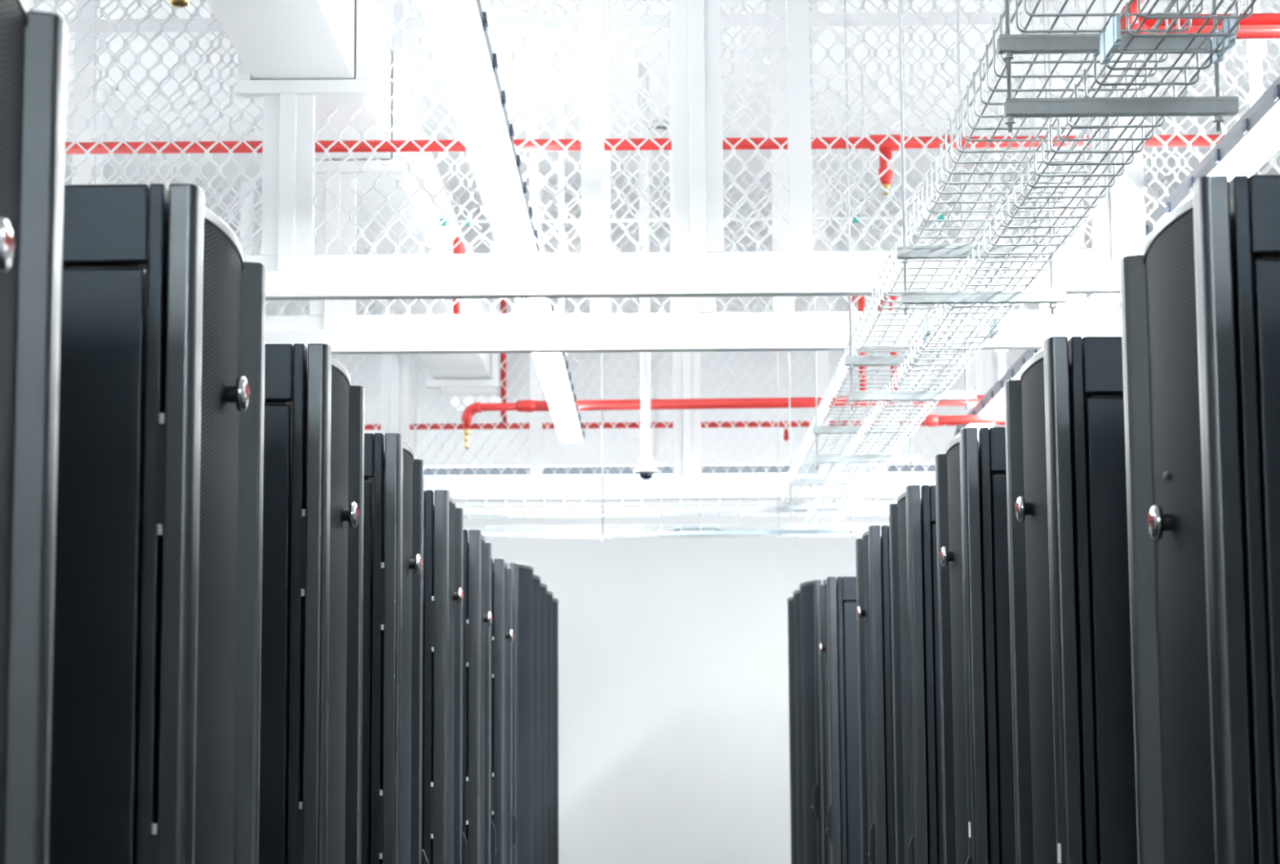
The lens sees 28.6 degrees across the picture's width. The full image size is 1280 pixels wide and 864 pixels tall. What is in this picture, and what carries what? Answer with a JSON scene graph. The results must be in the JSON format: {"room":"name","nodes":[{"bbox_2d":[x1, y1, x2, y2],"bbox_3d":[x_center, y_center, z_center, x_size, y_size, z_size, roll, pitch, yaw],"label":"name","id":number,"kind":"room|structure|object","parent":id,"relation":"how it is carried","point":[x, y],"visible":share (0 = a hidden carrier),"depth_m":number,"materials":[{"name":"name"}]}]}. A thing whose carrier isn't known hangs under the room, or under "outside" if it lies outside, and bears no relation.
{"room":"server room","nodes":[
{"label":"server room","id":0,"kind":"room"},
{"bbox_2d":[26,0,1279,233],"bbox_3d":[0.019,-2.669,5.879,7.400,0.100,21.000,0,-7,0],"label":"ceiling","id":1,"kind":"structure","parent":0,"point":[827,39],"depth_m":13.01,"materials":[{"name":"white paint"}]},
{"bbox_2d":[95,154,103,184],"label":"rod","id":2,"kind":"object","parent":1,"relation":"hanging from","point":[99,157],"depth_m":12.68,"materials":[{"name":"white metal"}]},
{"bbox_2d":[96,102,104,142],"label":"rod","id":3,"kind":"object","parent":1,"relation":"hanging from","point":[100,115],"depth_m":12.70,"materials":[{"name":"white metal"}]},
{"bbox_2d":[97,88,105,109],"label":"rod","id":4,"kind":"object","parent":1,"relation":"hanging from","point":[100,98],"depth_m":12.72,"materials":[{"name":"white metal"}]},
{"bbox_2d":[168,0,189,7],"bbox_3d":[-0.952,-1.774,5.270,0.044,1.815,0.044,0,-7,0],"label":"sprinkler","id":5,"kind":"object","parent":1,"relation":"hanging from","point":[176,3],"visible":1,"depth_m":5.15,"materials":[{"name":"gold metal"}]},
{"bbox_2d":[413,353,417,423],"bbox_3d":[-1.397,-0.265,15.666,0.017,0.436,0.070,0,-7,0],"label":"rod","id":6,"kind":"object","parent":1,"relation":"hanging from","point":[415,361],"depth_m":15.66,"materials":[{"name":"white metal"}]},
{"bbox_2d":[423,466,529,476],"bbox_3d":[-1.011,0.249,15.599,0.653,0.064,0.070,0,-7,0],"label":"mesh screen","id":7,"kind":"object","parent":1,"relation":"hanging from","point":[442,472],"depth_m":15.57,"materials":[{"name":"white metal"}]},
{"bbox_2d":[417,0,542,253],"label":"ceiling light","id":8,"kind":"object","parent":1,"relation":"hanging from","point":[465,56],"depth_m":6.75,"materials":[{"name":"grey"}]},
{"bbox_2d":[531,352,584,442],"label":"ceiling light","id":9,"kind":"object","parent":1,"relation":"hanging from","point":[552,368],"depth_m":12.02,"materials":[{"name":"grey plastic"}]},
{"bbox_2d":[542,465,639,475],"bbox_3d":[-0.303,0.244,15.594,0.591,0.064,0.070,0,-7,0],"label":"mesh screen","id":10,"kind":"object","parent":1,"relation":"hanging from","point":[574,470],"depth_m":15.57,"materials":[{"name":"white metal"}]},
{"bbox_2d":[593,352,612,542],"bbox_3d":[-0.205,-0.518,13.603,0.100,2.235,0.024,0,-7,0],"label":"hanger","id":11,"kind":"object","parent":1,"relation":"hanging from","point":[596,514],"visible":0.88,"depth_m":13.49,"materials":[{"name":"metal"}]},
{"bbox_2d":[433,496,897,519],"bbox_3d":[-0.110,0.417,13.671,4.802,0.086,0.335,0,-7,0],"label":"ceiling beam","id":12,"kind":"structure","parent":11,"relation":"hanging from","point":[719,510],"depth_m":13.51,"materials":[{"name":"silver metal"}]},
{"bbox_2d":[462,523,888,539],"bbox_3d":[-0.109,0.547,13.655,4.802,0.056,0.335,0,-7,0],"label":"cable tray","id":13,"kind":"object","parent":11,"relation":"hanging from","point":[583,533],"visible":0.34,"depth_m":13.50,"materials":[{"name":"silver metal"}]},
{"bbox_2d":[673,524,724,530],"bbox_3d":[0.317,0.526,13.584,0.276,0.033,0.106,0,-7,0],"label":"cable bundle","id":14,"kind":"object","parent":13,"relation":"on","point":[702,526],"visible":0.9,"depth_m":13.54,"materials":[{"name":"metal"}]},
{"bbox_2d":[633,62,658,479],"bbox_3d":[0.023,-0.789,12.194,0.124,2.052,0.124,0,-7,0],"label":"security camera","id":15,"kind":"object","parent":1,"relation":"hanging from","point":[646,468],"visible":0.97,"depth_m":12.12,"materials":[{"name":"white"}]},
{"bbox_2d":[27,0,1279,300],"bbox_3d":[0.043,-1.379,8.135,7.400,1.904,0.066,0,-7,0],"label":"mesh screen","id":16,"kind":"object","parent":1,"relation":"hanging from","point":[698,265],"visible":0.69,"depth_m":8.06,"materials":[{"name":"white metal"}]},
{"bbox_2d":[205,0,500,410],"bbox_3d":[-1.063,-0.980,11.017,0.326,0.420,10.200,0,-7,0],"label":"air duct","id":17,"kind":"object","parent":16,"relation":"attached to","point":[274,39],"visible":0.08,"depth_m":8.69,"materials":[{"name":"white metal"}]},
{"bbox_2d":[654,351,657,399],"bbox_3d":[0.099,-0.346,15.666,0.012,0.293,0.070,0,-7,0],"label":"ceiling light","id":18,"kind":"object","parent":1,"relation":"hanging from","point":[655,354],"depth_m":15.66,"materials":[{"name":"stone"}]},
{"bbox_2d":[32,0,1279,354],"bbox_3d":[0.051,-1.239,9.246,7.400,1.904,0.066,0,-7,0],"label":"mesh screen","id":19,"kind":"object","parent":1,"relation":"hanging from","point":[693,324],"visible":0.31,"depth_m":9.19,"materials":[{"name":"white metal"}]},
{"bbox_2d":[648,120,669,135],"bbox_3d":[0.093,-1.627,13.498,0.140,0.064,0.140,0,-7,0],"label":"smoke detector","id":20,"kind":"object","parent":1,"relation":"attached to","point":[660,128],"visible":0.45,"depth_m":13.45,"materials":[{"name":"white plastic"}]},
{"bbox_2d":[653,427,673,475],"bbox_3d":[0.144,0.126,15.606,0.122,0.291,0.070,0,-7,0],"label":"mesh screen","id":21,"kind":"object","parent":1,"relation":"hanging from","point":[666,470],"depth_m":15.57,"materials":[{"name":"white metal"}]},
{"bbox_2d":[65,173,1279,501],"bbox_3d":[0.091,-0.555,14.683,7.400,1.904,0.066,0,-7,0],"label":"mesh screen","id":22,"kind":"object","parent":1,"relation":"hanging from","point":[687,480],"visible":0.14,"depth_m":14.62,"materials":[{"name":"white metal"}]},
{"bbox_2d":[364,297,1004,446],"bbox_3d":[0.096,-0.650,15.502,7.388,1.502,0.038,0,-7,0],"label":"pipe","id":23,"kind":"object","parent":1,"relation":"hanging from","point":[501,425],"visible":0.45,"depth_m":15.41,"materials":[{"name":"red metal"}]},
{"bbox_2d":[702,463,789,475],"bbox_3d":[0.655,0.237,15.588,0.536,0.064,0.070,0,-7,0],"label":"mesh screen","id":24,"kind":"object","parent":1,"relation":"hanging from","point":[706,470],"depth_m":15.56,"materials":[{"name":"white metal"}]},
{"bbox_2d":[792,463,817,474],"bbox_3d":[1.020,0.234,15.586,0.147,0.061,0.070,0,-7,0],"label":"ceiling light","id":25,"kind":"object","parent":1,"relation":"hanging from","point":[802,464],"depth_m":15.55,"materials":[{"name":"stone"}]},
{"bbox_2d":[775,128,857,536],"bbox_3d":[0.936,-0.546,13.517,0.435,2.215,0.030,0,-7,0],"label":"hanger","id":26,"kind":"object","parent":1,"relation":"hanging from","point":[779,504],"visible":0.65,"depth_m":13.39,"materials":[{"name":"metal"}]},
{"bbox_2d":[786,74,876,515],"bbox_3d":[0.928,-0.691,12.366,0.435,2.215,0.030,0,-7,0],"label":"hanger","id":27,"kind":"object","parent":1,"relation":"hanging from","point":[792,482],"visible":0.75,"depth_m":12.24,"materials":[{"name":"metal"}]},
{"bbox_2d":[808,0,919,470],"bbox_3d":[0.913,-0.945,10.352,0.435,2.215,0.030,0,-7,0],"label":"hanger","id":28,"kind":"object","parent":1,"relation":"hanging from","point":[816,429],"visible":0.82,"depth_m":10.22,"materials":[{"name":"metal"}]},
{"bbox_2d":[862,462,935,473],"bbox_3d":[1.601,0.227,15.582,0.450,0.068,0.070,0,-7,0],"label":"mesh screen","id":29,"kind":"object","parent":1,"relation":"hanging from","point":[892,468],"depth_m":15.55,"materials":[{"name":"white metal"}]},
{"bbox_2d":[844,0,977,409],"bbox_3d":[0.899,-1.174,8.526,0.435,2.215,0.030,0,-7,0],"label":"hanger","id":30,"kind":"object","parent":1,"relation":"hanging from","point":[851,361],"visible":0.83,"depth_m":8.39,"materials":[{"name":"metal"}]},
{"bbox_2d":[924,413,1004,426],"bbox_3d":[1.854,-0.062,12.593,0.854,0.066,0.062,0,-7,0],"label":"pipe","id":31,"kind":"object","parent":1,"relation":"hanging from","point":[931,420],"visible":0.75,"depth_m":12.57,"materials":[{"name":"red metal"}]},
{"bbox_2d":[897,0,1066,315],"bbox_3d":[0.886,-1.405,6.691,0.435,2.215,0.030,0,-7,0],"label":"hanger","id":32,"kind":"object","parent":1,"relation":"hanging from","point":[904,252],"visible":0.78,"depth_m":6.56,"materials":[{"name":"metal"}]},
{"bbox_2d":[996,0,1239,133],"bbox_3d":[0.872,-1.650,4.746,0.435,2.215,0.030,0,-7,0],"label":"hanger","id":33,"kind":"object","parent":1,"relation":"hanging from","point":[1007,44],"visible":0.82,"depth_m":4.61,"materials":[{"name":"metal"}]},
{"bbox_2d":[781,0,1204,502],"bbox_3d":[0.875,-0.367,7.910,0.322,0.099,11.222,0,-7,0],"label":"cable tray","id":34,"kind":"object","parent":33,"relation":"on","point":[795,464],"visible":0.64,"depth_m":6.31,"materials":[{"name":"silver metal"}]},
{"bbox_2d":[805,0,1256,524],"bbox_3d":[0.936,-0.231,7.884,0.208,0.061,11.200,0,-7,0],"label":"cable tray","id":35,"kind":"object","parent":33,"relation":"on","point":[1224,38],"visible":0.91,"depth_m":5.82,"materials":[{"name":"silver metal"}]},
{"bbox_2d":[1120,0,1279,39],"bbox_3d":[1.748,-1.732,5.749,1.355,1.718,0.040,0,-7,0],"label":"pipe","id":36,"kind":"object","parent":1,"relation":"hanging from","point":[1260,31],"visible":0.3,"depth_m":5.63,"materials":[{"name":"red metal"}]},
{"bbox_2d":[1137,13,1279,26],"bbox_3d":[1.780,-0.939,5.689,1.300,0.036,0.028,0,-7,0],"label":"pipe","id":37,"kind":"object","parent":36,"relation":"attached to","point":[1255,19],"visible":0.47,"depth_m":5.68,"materials":[{"name":"red metal"}]},
{"bbox_2d":[1144,39,1279,239],"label":"ceiling light","id":38,"kind":"object","parent":1,"relation":"hanging from","point":[1248,143],"depth_m":7.19,"materials":[{"name":"grey"}]},
{"bbox_2d":[235,226,1092,863],"bbox_3d":[0.111,0.980,16.053,7.400,4.600,0.100,0,-7,0],"label":"wall","id":39,"kind":"structure","parent":0,"point":[673,703],"depth_m":15.99,"materials":[{"name":"white paint"}]},
{"bbox_2d":[424,472,935,476],"bbox_3d":[0.103,0.312,15.583,7.200,0.089,0.070,0,-7,0],"label":"beam","id":40,"kind":"structure","parent":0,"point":[426,474],"depth_m":15.56,"materials":[{"name":"white metal"}]},
{"bbox_2d":[461,295,984,448],"bbox_3d":[0.719,-0.303,13.885,3.337,0.893,1.034,0,-7,0],"label":"pipe","id":41,"kind":"object","parent":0,"point":[523,406],"visible":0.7,"depth_m":13.36,"materials":[{"name":"red metal"}]},
{"bbox_3d":[0.048,1.994,5.292,7.400,0.100,21.000,0,-7,0],"label":"floor","id":42,"kind":"structure","parent":0,"visible":0},
{"bbox_2d":[0,0,66,863],"bbox_3d":[-1.065,0.537,2.144,1.023,1.980,0.598,0,-7,0],"label":"rack","id":43,"kind":"object","parent":42,"relation":"on","point":[33,43],"visible":1,"depth_m":2.43,"materials":[{"name":"black metal"}]},
{"bbox_2d":[48,183,266,863],"bbox_3d":[-1.056,0.699,3.434,1.023,1.980,0.598,0,-7,0],"label":"rack","id":44,"kind":"object","parent":42,"relation":"on","point":[155,729],"visible":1,"depth_m":3.23,"materials":[{"name":"black metal"}]},
{"bbox_2d":[258,343,364,863],"bbox_3d":[-1.046,0.861,4.724,1.023,1.980,0.598,0,-7,0],"label":"rack","id":45,"kind":"object","parent":42,"relation":"on","point":[310,800],"visible":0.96,"depth_m":4.53,"materials":[{"name":"black metal"}]},
{"bbox_2d":[360,432,428,863],"bbox_3d":[-1.036,1.024,6.013,1.023,1.980,0.598,0,-7,0],"label":"rack","id":46,"kind":"object","parent":42,"relation":"on","point":[392,736],"visible":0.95,"depth_m":5.82,"materials":[{"name":"black metal"}]},
{"bbox_2d":[422,489,467,863],"bbox_3d":[-1.027,1.186,7.303,1.023,1.980,0.598,0,-7,0],"label":"rack","id":47,"kind":"object","parent":42,"relation":"on","point":[444,841],"visible":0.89,"depth_m":7.11,"materials":[{"name":"black metal"}]},
{"bbox_2d":[462,528,496,863],"bbox_3d":[-1.017,1.348,8.593,1.023,1.980,0.598,0,-7,0],"label":"rack","id":48,"kind":"object","parent":42,"relation":"on","point":[478,828],"visible":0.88,"depth_m":8.40,"materials":[{"name":"black metal"}]},
{"bbox_2d":[490,558,516,863],"bbox_3d":[-1.008,1.510,9.883,1.023,1.980,0.598,0,-7,0],"label":"rack","id":49,"kind":"object","parent":42,"relation":"on","point":[503,817],"visible":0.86,"depth_m":9.69,"materials":[{"name":"black metal"}]},
{"bbox_2d":[493,562,533,863],"bbox_3d":[-0.992,1.624,11.064,1.049,2.050,0.598,0,-7,0],"label":"rack","id":50,"kind":"object","parent":42,"relation":"on","point":[522,574],"visible":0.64,"depth_m":10.91,"materials":[{"name":"black metal"}]},
{"bbox_2d":[533,573,541,863],"bbox_3d":[-0.984,1.699,11.663,1.049,2.050,0.598,0,-7,0],"label":"rack","id":51,"kind":"object","parent":42,"relation":"on","point":[536,579],"visible":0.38,"depth_m":11.60,"materials":[{"name":"black metal"}]},
{"bbox_2d":[540,582,547,863],"bbox_3d":[-0.976,1.775,12.262,1.049,2.050,0.598,0,-7,0],"label":"rack","id":52,"kind":"object","parent":42,"relation":"on","point":[544,587],"visible":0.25,"depth_m":12.20,"materials":[{"name":"black metal"}]},
{"bbox_2d":[546,590,553,863],"bbox_3d":[-0.967,1.850,12.862,1.049,2.050,0.598,0,-7,0],"label":"rack","id":53,"kind":"object","parent":42,"relation":"on","point":[549,594],"visible":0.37,"depth_m":12.80,"materials":[{"name":"black metal"}]},
{"bbox_2d":[552,597,558,863],"bbox_3d":[-0.959,1.925,13.461,1.049,2.050,0.598,0,-7,0],"label":"rack","id":54,"kind":"object","parent":42,"relation":"on","point":[555,601],"visible":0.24,"depth_m":13.40,"materials":[{"name":"black metal"}]},
{"bbox_2d":[786,596,797,863],"bbox_3d":[1.329,1.915,13.493,1.049,2.050,0.598,0,-7,0],"label":"rack","id":55,"kind":"object","parent":42,"relation":"on","point":[790,600],"visible":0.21,"depth_m":13.43,"materials":[{"name":"black metal"}]},
{"bbox_2d":[792,589,804,863],"bbox_3d":[1.324,1.840,12.893,1.049,2.050,0.598,0,-7,0],"label":"rack","id":56,"kind":"object","parent":42,"relation":"on","point":[797,614],"visible":0.13,"depth_m":12.83,"materials":[{"name":"black metal"}]},
{"bbox_2d":[799,579,836,863],"bbox_3d":[1.320,1.764,12.294,1.049,2.050,0.598,0,-7,0],"label":"rack","id":57,"kind":"object","parent":42,"relation":"on","point":[809,590],"visible":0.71,"depth_m":12.14,"materials":[{"name":"black metal"}]},
{"bbox_2d":[818,576,861,863],"bbox_3d":[1.308,1.641,11.036,1.023,1.980,0.598,0,-7,0],"label":"rack","id":58,"kind":"object","parent":42,"relation":"on","point":[837,647],"visible":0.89,"depth_m":10.82,"materials":[{"name":"black metal"}]},
{"bbox_2d":[855,524,895,863],"bbox_3d":[1.260,1.326,8.532,1.023,1.980,0.598,0,-7,0],"label":"rack","id":59,"kind":"object","parent":42,"relation":"on","point":[873,549],"visible":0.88,"depth_m":8.34,"materials":[{"name":"black metal"}]},
{"bbox_2d":[888,484,943,863],"bbox_3d":[1.252,1.165,7.254,1.020,1.980,0.598,0,-7,0],"label":"rack","id":60,"kind":"object","parent":42,"relation":"on","point":[914,624],"visible":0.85,"depth_m":7.06,"materials":[{"name":"black metal"}]},
{"bbox_2d":[934,426,1015,863],"bbox_3d":[1.241,1.005,5.976,1.023,1.980,0.598,0,-7,0],"label":"rack","id":61,"kind":"object","parent":42,"relation":"on","point":[976,734],"visible":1,"depth_m":5.78,"materials":[{"name":"black metal"}]},
{"bbox_2d":[1004,336,1137,863],"bbox_3d":[1.232,0.844,4.698,1.023,1.980,0.598,0,-7,0],"label":"rack","id":62,"kind":"object","parent":42,"relation":"on","point":[1072,693],"visible":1,"depth_m":4.50,"materials":[{"name":"black metal"}]},
{"bbox_2d":[1119,174,1279,863],"bbox_3d":[1.222,0.683,3.420,1.023,1.980,0.598,0,-7,0],"label":"rack","id":63,"kind":"object","parent":42,"relation":"on","point":[1200,304],"visible":1,"depth_m":3.25,"materials":[{"name":"black metal"}]},
{"bbox_3d":[-3.716,-0.311,5.610,0.100,4.600,21.000,0,-7,0],"label":"wall","id":64,"kind":"structure","parent":0,"visible":0},
{"bbox_2d":[453,235,466,314],"bbox_3d":[0.076,-0.651,12.469,7.388,0.455,1.218,0,-7,0],"label":"pipe","id":65,"kind":"object","parent":64,"relation":"attached to","point":[460,248],"visible":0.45,"depth_m":11.89,"materials":[{"name":"red metal"}]},
{"bbox_2d":[64,134,1224,195],"bbox_3d":[0.049,-0.901,8.529,7.388,0.209,0.056,0,-7,0],"label":"pipe","id":66,"kind":"object","parent":64,"relation":"attached to","point":[888,145],"visible":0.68,"depth_m":8.52,"materials":[{"name":"red metal"}]},
{"bbox_3d":[3.784,-0.364,5.561,0.100,4.600,21.000,0,-7,0],"label":"wall","id":67,"kind":"structure","parent":0,"visible":0},
{"bbox_2d":[426,213,1151,226],"bbox_3d":[1.432,-0.893,10.483,4.650,0.030,0.018,0,-7,0],"label":"conduit","id":68,"kind":"object","parent":67,"relation":"attached to","point":[940,216],"visible":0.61,"depth_m":10.49,"materials":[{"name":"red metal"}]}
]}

